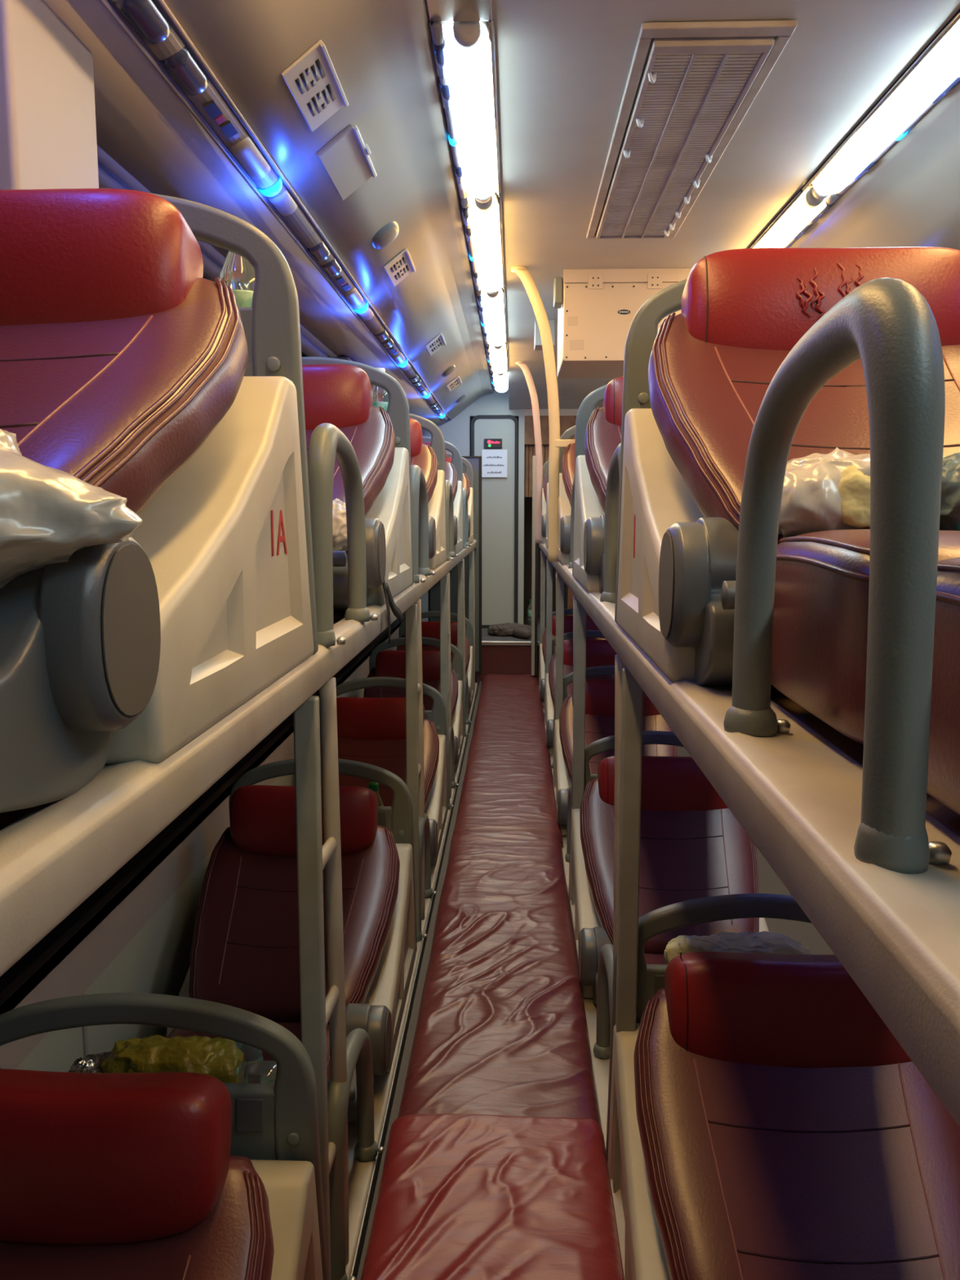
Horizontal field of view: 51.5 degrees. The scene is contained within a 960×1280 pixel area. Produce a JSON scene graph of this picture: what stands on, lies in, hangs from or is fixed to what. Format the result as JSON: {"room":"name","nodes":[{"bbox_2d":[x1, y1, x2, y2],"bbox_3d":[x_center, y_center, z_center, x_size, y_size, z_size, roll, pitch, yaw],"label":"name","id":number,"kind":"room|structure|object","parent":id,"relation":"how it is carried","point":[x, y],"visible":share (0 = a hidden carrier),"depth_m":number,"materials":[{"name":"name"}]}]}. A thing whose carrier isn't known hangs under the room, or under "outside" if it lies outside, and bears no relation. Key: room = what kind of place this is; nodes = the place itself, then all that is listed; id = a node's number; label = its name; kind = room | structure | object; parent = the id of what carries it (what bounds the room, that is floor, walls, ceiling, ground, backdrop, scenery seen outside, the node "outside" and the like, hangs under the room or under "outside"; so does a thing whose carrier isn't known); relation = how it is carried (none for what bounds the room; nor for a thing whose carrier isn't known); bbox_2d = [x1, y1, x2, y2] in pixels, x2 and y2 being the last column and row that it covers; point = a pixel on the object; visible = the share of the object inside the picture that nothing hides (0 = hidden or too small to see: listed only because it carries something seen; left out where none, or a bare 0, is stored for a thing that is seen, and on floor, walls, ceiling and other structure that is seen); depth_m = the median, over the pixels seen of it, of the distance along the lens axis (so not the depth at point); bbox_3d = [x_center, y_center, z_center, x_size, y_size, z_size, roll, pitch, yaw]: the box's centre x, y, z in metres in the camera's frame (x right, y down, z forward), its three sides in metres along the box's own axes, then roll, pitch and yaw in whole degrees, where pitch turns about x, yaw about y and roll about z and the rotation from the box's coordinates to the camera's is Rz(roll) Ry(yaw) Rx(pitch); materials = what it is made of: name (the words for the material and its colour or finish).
{"room":"vehicle interior","nodes":[
{"label":"vehicle interior","id":0,"kind":"room"},
{"bbox_2d":[0,617,404,1071],"bbox_3d":[-0.709,0.654,3.225,0.030,0.585,9.380,0,7,2],"label":"wall","id":1,"kind":"structure","parent":0,"point":[83,964],"depth_m":2.13,"materials":[{"name":"grey"}]},
{"bbox_2d":[0,613,404,1014],"bbox_3d":[-0.705,0.366,3.188,0.022,0.045,9.380,0,7,2],"label":"trim","id":2,"kind":"structure","parent":1,"relation":"attached to","point":[29,965],"depth_m":2.10,"materials":[{"name":"black rubber"}]},
{"bbox_2d":[0,612,404,980],"bbox_3d":[-0.720,0.133,3.159,0.008,0.465,9.380,0,7,2],"label":"window","id":3,"kind":"structure","parent":1,"relation":"in","point":[7,971],"depth_m":2.15,"materials":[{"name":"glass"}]},
{"bbox_2d":[345,682,477,1279],"bbox_3d":[-0.435,0.909,2.830,0.545,0.138,8.550,0,7,2],"label":"trim","id":4,"kind":"structure","parent":1,"relation":"attached to","point":[360,1172],"depth_m":1.93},
{"bbox_2d":[0,992,328,1279],"bbox_3d":[-0.473,0.808,0.833,0.486,0.565,1.234,0,7,2],"label":"seat","id":5,"kind":"object","parent":4,"relation":"on","point":[167,1175],"visible":1,"depth_m":1.11,"materials":[{"name":"red leather"}]},
{"bbox_2d":[71,1051,110,1072],"bbox_3d":[-0.556,0.636,1.438,0.077,0.071,0.073,0,7,2],"label":"snack packet","id":6,"kind":"object","parent":5,"relation":"on","point":[93,1063],"visible":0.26,"depth_m":1.43,"materials":[{"name":"silver metal"}]},
{"bbox_2d":[103,1032,244,1083],"bbox_3d":[-0.442,0.619,1.434,0.207,0.103,0.093,0,7,2],"label":"plastic bag","id":7,"kind":"object","parent":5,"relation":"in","point":[170,1052],"visible":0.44,"depth_m":1.40,"materials":[{"name":"yellow"}]},
{"bbox_2d":[233,1060,276,1084],"bbox_3d":[-0.381,0.639,1.431,0.204,0.060,0.060,0,7,-4],"label":"water bottle","id":8,"kind":"object","parent":5,"relation":"on","point":[261,1072],"visible":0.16,"depth_m":1.42,"materials":[{"name":"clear plastic"}]},
{"bbox_2d":[166,758,417,1122],"bbox_3d":[-0.429,0.647,2.092,0.486,0.565,1.234,0,7,2],"label":"seat","id":9,"kind":"object","parent":4,"relation":"on","point":[244,955],"visible":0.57,"depth_m":2.28,"materials":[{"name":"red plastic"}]},
{"bbox_2d":[293,676,349,1279],"bbox_3d":[-0.228,0.537,1.464,0.035,0.948,0.175,0,7,2],"label":"ladder","id":10,"kind":"object","parent":4,"relation":"on","point":[317,1009],"visible":0.76,"depth_m":1.39,"materials":[{"name":"metal"}]},
{"bbox_2d":[327,1028,384,1279],"bbox_3d":[-0.213,0.824,1.683,0.060,0.316,0.361,0,7,2],"label":"handrail","id":11,"kind":"object","parent":4,"relation":"on","point":[358,1045],"visible":0.8,"depth_m":1.54,"materials":[{"name":"grey metal"}]},
{"bbox_2d":[320,676,448,864],"bbox_3d":[-0.386,0.486,3.351,0.486,0.565,1.234,0,7,2],"label":"seat","id":12,"kind":"object","parent":4,"relation":"on","point":[371,731],"visible":0.23,"depth_m":3.61,"materials":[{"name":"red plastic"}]},
{"bbox_2d":[363,636,463,770],"bbox_3d":[-0.343,0.328,4.590,0.486,0.565,1.234,0,7,2],"label":"seat","id":13,"kind":"object","parent":4,"relation":"on","point":[392,664],"visible":0.31,"depth_m":4.85,"materials":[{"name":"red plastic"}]},
{"bbox_2d":[404,599,424,941],"bbox_3d":[-0.181,0.364,2.812,0.035,0.948,0.175,0,7,2],"label":"support post","id":14,"kind":"object","parent":4,"relation":"on","point":[413,633],"visible":0.84,"depth_m":2.73,"materials":[{"name":"metal"}]},
{"bbox_2d":[416,813,436,940],"bbox_3d":[-0.170,0.663,2.942,0.060,0.316,0.361,0,7,2],"label":"handrail","id":15,"kind":"object","parent":4,"relation":"on","point":[423,823],"visible":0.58,"depth_m":3.05,"materials":[{"name":"grey metal"}]},
{"bbox_2d":[396,611,474,713],"bbox_3d":[-0.297,0.160,5.899,0.486,0.565,1.234,0,7,2],"label":"seat","id":16,"kind":"object","parent":4,"relation":"on","point":[431,629],"visible":0.2,"depth_m":6.16,"materials":[{"name":"red leather"}]},
{"bbox_2d":[440,572,451,798],"bbox_3d":[-0.138,0.204,4.061,0.035,0.948,0.175,0,7,2],"label":"support post","id":17,"kind":"object","parent":4,"relation":"on","point":[445,610],"visible":0.7,"depth_m":3.96,"materials":[{"name":"metal"}]},
{"bbox_2d":[457,559,465,702],"bbox_3d":[-0.097,0.052,5.251,0.035,0.948,0.175,0,7,2],"label":"support post","id":18,"kind":"object","parent":4,"relation":"on","point":[460,566],"visible":0.58,"depth_m":5.15,"materials":[{"name":"metal"}]},
{"bbox_2d":[468,550,475,692],"bbox_3d":[-0.053,-0.113,6.540,0.035,0.948,0.175,0,7,2],"label":"support post","id":19,"kind":"object","parent":4,"relation":"on","point":[471,555],"visible":0.66,"depth_m":6.44,"materials":[{"name":"metal"}]},
{"bbox_2d":[163,0,493,420],"bbox_3d":[-0.220,-1.199,2.971,0.330,0.218,9.380,0,7,2],"label":"ceiling","id":20,"kind":"structure","parent":0,"point":[380,52],"depth_m":2.21,"materials":[{"name":"grey plastic"}]},
{"bbox_2d":[100,0,319,240],"bbox_3d":[-0.454,-0.931,1.849,0.067,0.051,1.250,0,7,2],"label":"light strip","id":21,"kind":"object","parent":20,"relation":"attached to","point":[151,24],"visible":0.98,"depth_m":1.66,"materials":[{"name":"grey"}]},
{"bbox_2d":[280,40,348,131],"bbox_3d":[-0.305,-1.033,1.866,0.078,0.059,0.260,0,7,2],"label":"ceiling vent","id":22,"kind":"object","parent":20,"relation":"in","point":[312,80],"visible":1,"depth_m":1.84,"materials":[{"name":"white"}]},
{"bbox_2d":[294,226,384,331],"bbox_3d":[-0.411,-1.090,3.088,0.067,0.051,1.250,0,7,2],"label":"light strip","id":23,"kind":"object","parent":20,"relation":"attached to","point":[316,246],"visible":0.92,"depth_m":2.90,"materials":[{"name":"grey"}]},
{"bbox_2d":[315,124,377,200],"bbox_3d":[-0.295,-1.077,2.256,0.097,0.069,0.315,0,7,2],"label":"hatch","id":24,"kind":"object","parent":20,"relation":"attached to","point":[345,158],"visible":1,"depth_m":2.23,"materials":[{"name":"grey plastic"}]},
{"bbox_2d":[371,221,399,248],"bbox_3d":[-0.273,-1.164,2.867,0.075,0.061,0.150,0,7,2],"label":"reading lamp","id":25,"kind":"object","parent":20,"relation":"attached to","point":[388,233],"visible":1,"depth_m":2.84,"materials":[{"name":"grey plastic"}]},
{"bbox_2d":[368,322,417,377],"bbox_3d":[-0.368,-1.248,4.327,0.067,0.051,1.250,0,7,2],"label":"light strip","id":26,"kind":"object","parent":20,"relation":"attached to","point":[382,335],"visible":0.93,"depth_m":4.19,"materials":[{"name":"grey"}]},
{"bbox_2d":[383,248,416,286],"bbox_3d":[-0.258,-1.208,3.234,0.078,0.059,0.260,0,7,2],"label":"ceiling vent","id":27,"kind":"object","parent":20,"relation":"in","point":[400,267],"visible":1,"depth_m":3.21,"materials":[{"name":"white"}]},
{"bbox_2d":[404,369,436,404],"bbox_3d":[-0.325,-1.407,5.566,0.067,0.051,1.250,0,7,2],"label":"light strip","id":28,"kind":"object","parent":20,"relation":"attached to","point":[416,381],"visible":0.97,"depth_m":5.45,"materials":[{"name":"grey"}]},
{"bbox_2d":[428,19,501,203],"bbox_3d":[-0.018,-1.220,2.361,0.123,0.071,1.010,0,7,2],"label":"ceiling light","id":29,"kind":"object","parent":20,"relation":"attached to","point":[464,53],"visible":0.95,"depth_m":2.15,"materials":[{"name":"white plastic"}]},
{"bbox_2d":[458,191,505,293],"bbox_3d":[0.020,-1.361,3.467,0.123,0.071,1.180,0,7,2],"label":"ceiling light","id":30,"kind":"object","parent":20,"relation":"attached to","point":[482,222],"visible":0.89,"depth_m":3.26,"materials":[{"name":"white plastic"}]},
{"bbox_2d":[475,287,506,346],"bbox_3d":[0.063,-1.520,4.706,0.123,0.071,1.280,0,7,2],"label":"ceiling light","id":31,"kind":"object","parent":20,"relation":"attached to","point":[491,307],"visible":0.88,"depth_m":4.52,"materials":[{"name":"white plastic"}]},
{"bbox_2d":[484,342,508,373],"bbox_3d":[0.103,-1.669,5.871,0.123,0.071,1.030,0,7,2],"label":"ceiling light","id":32,"kind":"object","parent":20,"relation":"attached to","point":[497,357],"visible":0.79,"depth_m":5.74,"materials":[{"name":"white plastic"}]},
{"bbox_2d":[356,680,481,1279],"bbox_3d":[0.057,0.906,2.812,0.410,0.148,8.550,0,7,2],"label":"floor","id":33,"kind":"structure","parent":0,"point":[413,1020],"depth_m":2.44,"materials":[{"name":"grey"}]},
{"bbox_2d":[360,1112,623,1279],"bbox_3d":[0.006,0.998,1.156,0.405,0.070,1.440,0,7,2],"label":"mattress","id":34,"kind":"object","parent":33,"relation":"on","point":[461,1196],"visible":1,"depth_m":1.61,"materials":[{"name":"red leather"}]},
{"bbox_2d":[397,831,601,1128],"bbox_3d":[0.063,0.816,2.715,0.398,0.072,1.740,0,7,2],"label":"mattress","id":35,"kind":"object","parent":33,"relation":"on","point":[501,1028],"visible":0.98,"depth_m":2.35,"materials":[{"name":"red leather"}]},
{"bbox_2d":[452,674,563,847],"bbox_3d":[0.157,0.487,5.297,0.402,0.066,3.490,0,7,2],"label":"mattress","id":36,"kind":"object","parent":33,"relation":"on","point":[508,785],"visible":0.96,"depth_m":4.48,"materials":[{"name":"red leather"}]},
{"bbox_2d":[531,455,537,675],"bbox_3d":[0.378,-0.503,6.853,0.040,1.500,0.120,0,7,2],"label":"partition panel","id":37,"kind":"object","parent":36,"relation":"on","point":[535,545],"visible":0.69,"depth_m":6.82,"materials":[{"name":"grey"}]},
{"bbox_2d":[418,389,595,625],"bbox_3d":[0.652,-1.012,7.711,2.370,1.850,0.050,0,7,2],"label":"wall","id":38,"kind":"structure","parent":0,"point":[456,431],"depth_m":7.64,"materials":[{"name":"grey plastic"}]},
{"bbox_2d":[471,414,518,628],"bbox_3d":[0.111,-0.905,7.704,0.360,1.640,0.068,0,7,2],"label":"door","id":39,"kind":"structure","parent":38,"relation":"in","point":[499,495],"depth_m":7.72,"materials":[{"name":"grey metal"}]},
{"bbox_2d":[481,449,506,477],"bbox_3d":[0.111,-1.355,7.642,0.196,0.210,0.003,0,7,2],"label":"paper notice","id":40,"kind":"object","parent":39,"relation":"attached to","point":[494,462],"visible":1,"depth_m":7.64,"materials":[{"name":"white paper"}]},
{"bbox_2d":[476,644,539,685],"bbox_3d":[0.204,0.234,7.054,0.450,0.405,0.040,0,7,2],"label":"step","id":41,"kind":"structure","parent":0,"point":[495,659],"depth_m":7.02,"materials":[{"name":"red leather"}]},
{"bbox_2d":[523,444,556,615],"bbox_3d":[0.564,-1.065,8.721,0.375,1.700,0.040,0,7,2],"label":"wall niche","id":42,"kind":"object","parent":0,"point":[527,500],"depth_m":8.76,"materials":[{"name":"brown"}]},
{"bbox_2d":[507,363,615,409],"bbox_3d":[0.627,-1.763,6.890,0.860,0.190,1.450,0,7,2],"label":"ceiling","id":43,"kind":"structure","parent":0,"point":[571,392],"depth_m":6.97,"materials":[{"name":"white plastic"}]},
{"bbox_2d":[491,0,959,363],"bbox_3d":[0.466,-1.227,2.223,0.860,0.030,7.950,0,7,2],"label":"ceiling","id":44,"kind":"structure","parent":0,"point":[562,67],"depth_m":2.31,"materials":[{"name":"white plastic"}]},
{"bbox_2d":[426,0,492,22],"bbox_3d":[-0.040,-1.148,1.726,0.118,0.020,0.270,0,7,2],"label":"trim","id":45,"kind":"structure","parent":44,"relation":"attached to","point":[438,11],"depth_m":1.82,"materials":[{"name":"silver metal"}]},
{"bbox_2d":[553,267,692,378],"bbox_3d":[0.557,-1.277,4.074,0.525,0.340,0.560,0,7,2],"label":"box","id":46,"kind":"object","parent":44,"relation":"attached to","point":[599,307],"depth_m":3.81,"materials":[{"name":"beige metal"}]},
{"bbox_2d":[586,19,797,239],"bbox_3d":[0.476,-1.239,2.599,0.292,0.040,1.458,0,7,2],"label":"ceiling vent","id":47,"kind":"object","parent":44,"relation":"in","point":[700,80],"visible":1,"depth_m":2.28,"materials":[{"name":"white plastic"}]},
{"bbox_2d":[678,746,834,954],"bbox_3d":[0.476,0.997,2.809,2.370,0.030,8.550,0,7,2],"label":"floor","id":48,"kind":"structure","parent":0,"point":[770,882],"depth_m":3.25,"materials":[{"name":"grey"}]},
{"bbox_2d":[349,683,478,1278],"bbox_3d":[-0.161,0.912,2.821,0.005,0.134,8.550,0,7,2],"label":"trim","id":49,"kind":"structure","parent":48,"relation":"on","point":[354,1270],"depth_m":2.18,"materials":[{"name":"silver metal"}]},
{"bbox_2d":[542,706,609,1146],"bbox_3d":[0.494,0.913,2.798,0.475,0.138,8.550,0,7,2],"label":"trim","id":50,"kind":"structure","parent":48,"relation":"on","point":[601,1066],"depth_m":2.18,"materials":[{"name":"beige plastic"}]},
{"bbox_2d":[539,549,545,685],"bbox_3d":[0.415,-0.121,6.603,0.035,0.948,0.175,0,7,2],"label":"support post","id":51,"kind":"object","parent":50,"relation":"on","point":[542,554],"visible":0.55,"depth_m":6.49,"materials":[{"name":"metal"}]},
{"bbox_2d":[545,558,552,724],"bbox_3d":[0.373,0.034,5.394,0.035,0.948,0.175,0,7,2],"label":"support post","id":52,"kind":"object","parent":50,"relation":"on","point":[548,566],"visible":0.59,"depth_m":5.29,"materials":[{"name":"metal"}]},
{"bbox_2d":[554,571,564,787],"bbox_3d":[0.331,0.190,4.174,0.035,0.948,0.175,0,7,2],"label":"support post","id":53,"kind":"object","parent":50,"relation":"on","point":[559,581],"visible":0.56,"depth_m":4.07,"materials":[{"name":"metal"}]},
{"bbox_2d":[538,608,606,706],"bbox_3d":[0.614,0.136,6.086,0.486,0.565,1.234,0,7,2],"label":"seat","id":54,"kind":"object","parent":50,"relation":"on","point":[568,620],"visible":0.09,"depth_m":6.34,"materials":[{"name":"red leather"}]},
{"bbox_2d":[571,595,586,905],"bbox_3d":[0.288,0.348,2.935,0.035,0.948,0.175,0,7,2],"label":"support post","id":55,"kind":"object","parent":50,"relation":"on","point":[580,615],"visible":0.62,"depth_m":2.83,"materials":[{"name":"metal"}]},
{"bbox_2d":[544,630,617,754],"bbox_3d":[0.572,0.291,4.877,0.486,0.565,1.234,0,7,2],"label":"seat","id":56,"kind":"object","parent":50,"relation":"on","point":[598,652],"visible":0.16,"depth_m":5.13,"materials":[{"name":"red leather"}]},
{"bbox_2d":[593,943,613,1058],"bbox_3d":[0.273,0.780,2.029,0.060,0.316,0.361,0,7,2],"label":"handrail","id":57,"kind":"object","parent":50,"relation":"on","point":[605,969],"visible":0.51,"depth_m":2.17,"materials":[{"name":"grey metal"}]},
{"bbox_2d":[552,665,678,837],"bbox_3d":[0.529,0.450,3.637,0.486,0.565,1.234,0,7,2],"label":"seat","id":58,"kind":"object","parent":50,"relation":"on","point":[599,693],"visible":0.21,"depth_m":3.88,"materials":[{"name":"red leather"}]},
{"bbox_2d":[613,654,643,1193],"bbox_3d":[0.245,0.506,1.706,0.035,0.948,0.175,0,7,2],"label":"support post","id":59,"kind":"object","parent":50,"relation":"on","point":[628,695],"visible":0.56,"depth_m":1.61,"materials":[{"name":"metal"}]},
{"bbox_2d":[568,730,768,1004],"bbox_3d":[0.487,0.608,2.403,0.486,0.565,1.234,0,7,2],"label":"seat","id":60,"kind":"object","parent":50,"relation":"on","point":[692,846],"visible":0.44,"depth_m":2.59,"materials":[{"name":"red leather"}]},
{"bbox_2d":[605,893,959,1279],"bbox_3d":[0.444,0.765,1.174,0.486,0.565,1.234,0,7,2],"label":"seat","id":61,"kind":"object","parent":50,"relation":"on","point":[773,1126],"visible":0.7,"depth_m":1.39,"materials":[{"name":"red leather"}]},
{"bbox_2d":[666,928,811,964],"bbox_3d":[0.460,0.573,1.771,0.255,0.108,0.086,1,7,4],"label":"blanket","id":62,"kind":"object","parent":61,"relation":"in","point":[767,941],"visible":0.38,"depth_m":1.75,"materials":[{"name":"grey fabric"}]},
{"bbox_2d":[786,82,959,249],"bbox_3d":[1.202,-1.193,2.923,0.330,0.218,9.380,0,7,2],"label":"ceiling","id":63,"kind":"structure","parent":0,"point":[910,197],"depth_m":2.71,"materials":[{"name":"grey plastic"}]},
{"bbox_2d":[749,182,840,248],"bbox_3d":[0.997,-1.357,3.433,0.123,0.071,1.180,0,7,2],"label":"ceiling light","id":64,"kind":"object","parent":63,"relation":"attached to","point":[800,214],"visible":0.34,"depth_m":3.04,"materials":[{"name":"white plastic"}]},
{"bbox_2d":[801,11,959,199],"bbox_3d":[0.959,-1.216,2.328,0.123,0.071,1.010,0,7,2],"label":"ceiling light","id":65,"kind":"object","parent":63,"relation":"attached to","point":[935,73],"visible":1,"depth_m":2.23,"materials":[{"name":"white plastic"}]},
{"bbox_3d":[0.329,0.410,-1.588,2.370,2.310,0.030,0,7,2],"label":"wall","id":66,"kind":"structure","parent":0,"visible":0},
{"bbox_2d":[538,542,959,1126],"bbox_3d":[0.498,-0.136,2.649,0.475,0.082,8.520,0,7,2],"label":"deck","id":67,"kind":"object","parent":66,"relation":"attached to","point":[797,794],"visible":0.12,"depth_m":0.58,"materials":[{"name":"grey plastic"}]},
{"bbox_2d":[515,361,542,542],"bbox_3d":[0.305,-1.167,6.195,0.172,1.123,0.058,0,7,2],"label":"pole","id":68,"kind":"object","parent":67,"relation":"attached to","point":[539,458],"visible":0.98,"depth_m":6.18,"materials":[{"name":"brown metal"}]},
{"bbox_2d":[511,266,574,561],"bbox_3d":[0.245,-0.865,3.835,0.255,1.123,0.058,0,7,2],"label":"pole","id":69,"kind":"object","parent":67,"relation":"attached to","point":[555,442],"visible":0.9,"depth_m":3.82,"materials":[{"name":"beige"}]},
{"bbox_2d":[557,425,575,564],"bbox_3d":[0.529,-0.544,3.510,0.486,0.565,1.234,0,7,2],"label":"seat","id":70,"kind":"object","parent":67,"relation":"on","point":[566,465],"visible":0.15,"depth_m":3.74,"materials":[{"name":"grey plastic"}]},
{"bbox_2d":[572,376,623,593],"bbox_3d":[0.487,-0.386,2.276,0.486,0.565,1.234,0,7,2],"label":"seat","id":71,"kind":"object","parent":67,"relation":"on","point":[598,430],"visible":0.21,"depth_m":2.54,"materials":[{"name":"grey plastic"}]},
{"bbox_2d":[600,443,621,603],"bbox_3d":[0.273,-0.214,1.902,0.060,0.316,0.361,0,7,2],"label":"handrail","id":72,"kind":"object","parent":67,"relation":"on","point":[612,491],"visible":0.41,"depth_m":2.04,"materials":[{"name":"grey metal"}]},
{"bbox_2d":[614,246,959,815],"bbox_3d":[0.444,-0.229,1.047,0.486,0.565,1.234,0,7,2],"label":"seat","id":73,"kind":"object","parent":67,"relation":"on","point":[695,388],"visible":0.67,"depth_m":1.19,"materials":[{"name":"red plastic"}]},
{"bbox_2d":[740,457,870,533],"bbox_3d":[0.368,-0.141,1.010,0.199,0.086,0.140,0,7,2],"label":"plastic bag","id":74,"kind":"object","parent":73,"relation":"on","point":[821,494],"visible":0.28,"depth_m":0.96,"materials":[{"name":"grey"}]},
{"bbox_2d":[839,458,870,529],"bbox_3d":[0.392,-0.142,0.980,0.106,0.073,0.081,0,7,2],"label":"blanket","id":75,"kind":"object","parent":74,"relation":"on","point":[854,475],"depth_m":0.95,"materials":[{"name":"yellow fabric"}]},
{"bbox_2d":[771,528,959,744],"bbox_3d":[0.451,-0.009,0.856,0.360,0.172,0.330,0,7,2],"label":"seat cushion","id":76,"kind":"object","parent":73,"relation":"on","point":[820,637],"depth_m":0.78,"materials":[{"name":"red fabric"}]},
{"bbox_2d":[926,557,959,815],"bbox_3d":[0.442,0.032,0.574,0.360,0.162,0.230,0,7,2],"label":"cushion","id":77,"kind":"object","parent":73,"relation":"on","point":[944,758],"depth_m":0.56,"materials":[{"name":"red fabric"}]},
{"bbox_2d":[939,451,959,530],"bbox_3d":[0.517,-0.132,0.947,0.168,0.111,0.166,2,8,16],"label":"plastic bag","id":78,"kind":"object","parent":73,"relation":"on","point":[949,517],"visible":0.48,"depth_m":0.93,"materials":[{"name":"clear plastic"}]},
{"bbox_2d":[723,277,951,874],"bbox_3d":[0.231,-0.057,0.672,0.060,0.316,0.361,0,7,2],"label":"handrail","id":79,"kind":"object","parent":67,"relation":"on","point":[886,323],"visible":1,"depth_m":0.51,"materials":[{"name":"grey plastic"}]},
{"bbox_3d":[-0.709,-0.256,3.109,0.030,0.320,9.380,0,7,2],"label":"wall","id":80,"kind":"structure","parent":0,"visible":0},
{"bbox_2d":[0,539,476,977],"bbox_3d":[-0.439,-0.140,2.680,0.540,0.082,8.520,0,7,2],"label":"deck","id":81,"kind":"object","parent":80,"relation":"attached to","point":[54,855],"visible":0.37,"depth_m":0.68,"materials":[{"name":"grey plastic"}]},
{"bbox_2d":[0,0,98,190],"bbox_3d":[-0.659,-0.427,1.377,0.184,0.838,0.266,0,7,2],"label":"wall panel","id":82,"kind":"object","parent":81,"relation":"on","point":[48,140],"depth_m":1.29,"materials":[{"name":"beige plastic"}]},
{"bbox_2d":[0,188,318,813],"bbox_3d":[-0.473,-0.186,0.706,0.486,0.565,1.234,0,7,2],"label":"seat","id":83,"kind":"object","parent":81,"relation":"on","point":[135,373],"visible":0.93,"depth_m":0.91,"materials":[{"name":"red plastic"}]},
{"bbox_2d":[0,439,151,613],"bbox_3d":[-0.398,-0.071,0.605,0.340,0.180,0.236,3,8,22],"label":"plastic bag","id":84,"kind":"object","parent":83,"relation":"on","point":[46,518],"visible":0.93,"depth_m":0.59,"materials":[{"name":"grey"}]},
{"bbox_2d":[219,251,254,306],"bbox_3d":[-0.307,-0.428,1.282,0.060,0.204,0.060,0,7,2],"label":"water bottle","id":85,"kind":"object","parent":83,"relation":"on","point":[237,272],"visible":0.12,"depth_m":1.25,"materials":[{"name":"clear plastic"}]},
{"bbox_2d":[307,422,377,646],"bbox_3d":[-0.213,-0.170,1.556,0.060,0.316,0.361,0,7,2],"label":"handrail","id":86,"kind":"object","parent":81,"relation":"on","point":[327,443],"visible":0.91,"depth_m":1.40,"materials":[{"name":"grey plastic"}]},
{"bbox_2d":[302,356,413,610],"bbox_3d":[-0.429,-0.347,1.965,0.486,0.565,1.234,0,7,2],"label":"seat","id":87,"kind":"object","parent":81,"relation":"on","point":[338,393],"visible":0.34,"depth_m":2.22,"materials":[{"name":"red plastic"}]},
{"bbox_2d":[332,497,347,551],"bbox_3d":[-0.296,-0.212,1.860,0.165,0.111,0.137,1,7,10],"label":"plastic bag","id":88,"kind":"object","parent":87,"relation":"on","point":[339,518],"visible":0.11,"depth_m":1.81,"materials":[{"name":"grey plastic"}]},
{"bbox_2d":[410,464,435,583],"bbox_3d":[-0.170,-0.331,2.815,0.060,0.316,0.361,0,7,2],"label":"handrail","id":89,"kind":"object","parent":81,"relation":"on","point":[419,487],"visible":0.77,"depth_m":2.86,"materials":[{"name":"grey metal"}]},
{"bbox_2d":[408,413,446,569],"bbox_3d":[-0.386,-0.508,3.224,0.486,0.565,1.234,0,7,2],"label":"seat","id":90,"kind":"object","parent":81,"relation":"on","point":[430,459],"visible":0.11,"depth_m":3.50,"materials":[{"name":"grey plastic"}]},
{"bbox_2d":[422,436,463,554],"bbox_3d":[-0.343,-0.666,4.463,0.486,0.565,1.234,0,7,2],"label":"seat","id":91,"kind":"object","parent":81,"relation":"on","point":[454,472],"visible":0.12,"depth_m":4.79,"materials":[{"name":"grey plastic"}]},
{"bbox_2d":[445,480,458,560],"bbox_3d":[-0.127,-0.489,4.054,0.060,0.316,0.361,0,7,2],"label":"handrail","id":92,"kind":"object","parent":81,"relation":"on","point":[449,494],"visible":0.71,"depth_m":4.14,"materials":[{"name":"grey metal"}]},
{"bbox_2d":[427,456,481,672],"bbox_3d":[-0.175,-0.516,6.931,0.375,1.505,0.020,0,7,2],"label":"partition panel","id":93,"kind":"object","parent":81,"relation":"attached to","point":[433,593],"visible":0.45,"depth_m":6.94,"materials":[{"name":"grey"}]},
{"bbox_2d":[445,453,473,544],"bbox_3d":[-0.297,-0.834,5.772,0.486,0.565,1.234,0,7,2],"label":"seat","id":94,"kind":"object","parent":81,"relation":"on","point":[468,476],"visible":0.1,"depth_m":6.14,"materials":[{"name":"grey plastic"}]},
{"bbox_3d":[0.345,-1.003,8.232,0.030,1.700,0.960,0,7,2],"label":"wall niche","id":95,"kind":"object","parent":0,"visible":0},
{"bbox_2d":[524,444,548,497],"bbox_3d":[0.471,-1.311,7.725,0.245,0.400,0.016,0,7,2],"label":"wooden screen","id":96,"kind":"object","parent":95,"relation":"attached to","point":[529,449],"visible":0.4,"depth_m":7.71,"materials":[{"name":"brown wood"}]},
{"bbox_3d":[-0.709,-0.475,3.081,0.030,0.120,9.380,0,7,2],"label":"wall","id":97,"kind":"structure","parent":0,"visible":0},
{"bbox_2d":[97,145,337,358],"bbox_3d":[-0.672,-1.020,3.010,0.049,0.065,9.380,0,7,2],"label":"trim","id":98,"kind":"structure","parent":97,"relation":"attached to","point":[111,175],"depth_m":2.46,"materials":[{"name":"grey"}]},
{"bbox_2d":[44,0,443,424],"bbox_3d":[-0.547,-1.057,3.001,0.204,0.022,9.380,0,7,2],"label":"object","id":99,"kind":"structure","parent":97,"relation":"attached to","point":[142,124],"depth_m":1.88,"materials":[{"name":"beige plastic"}]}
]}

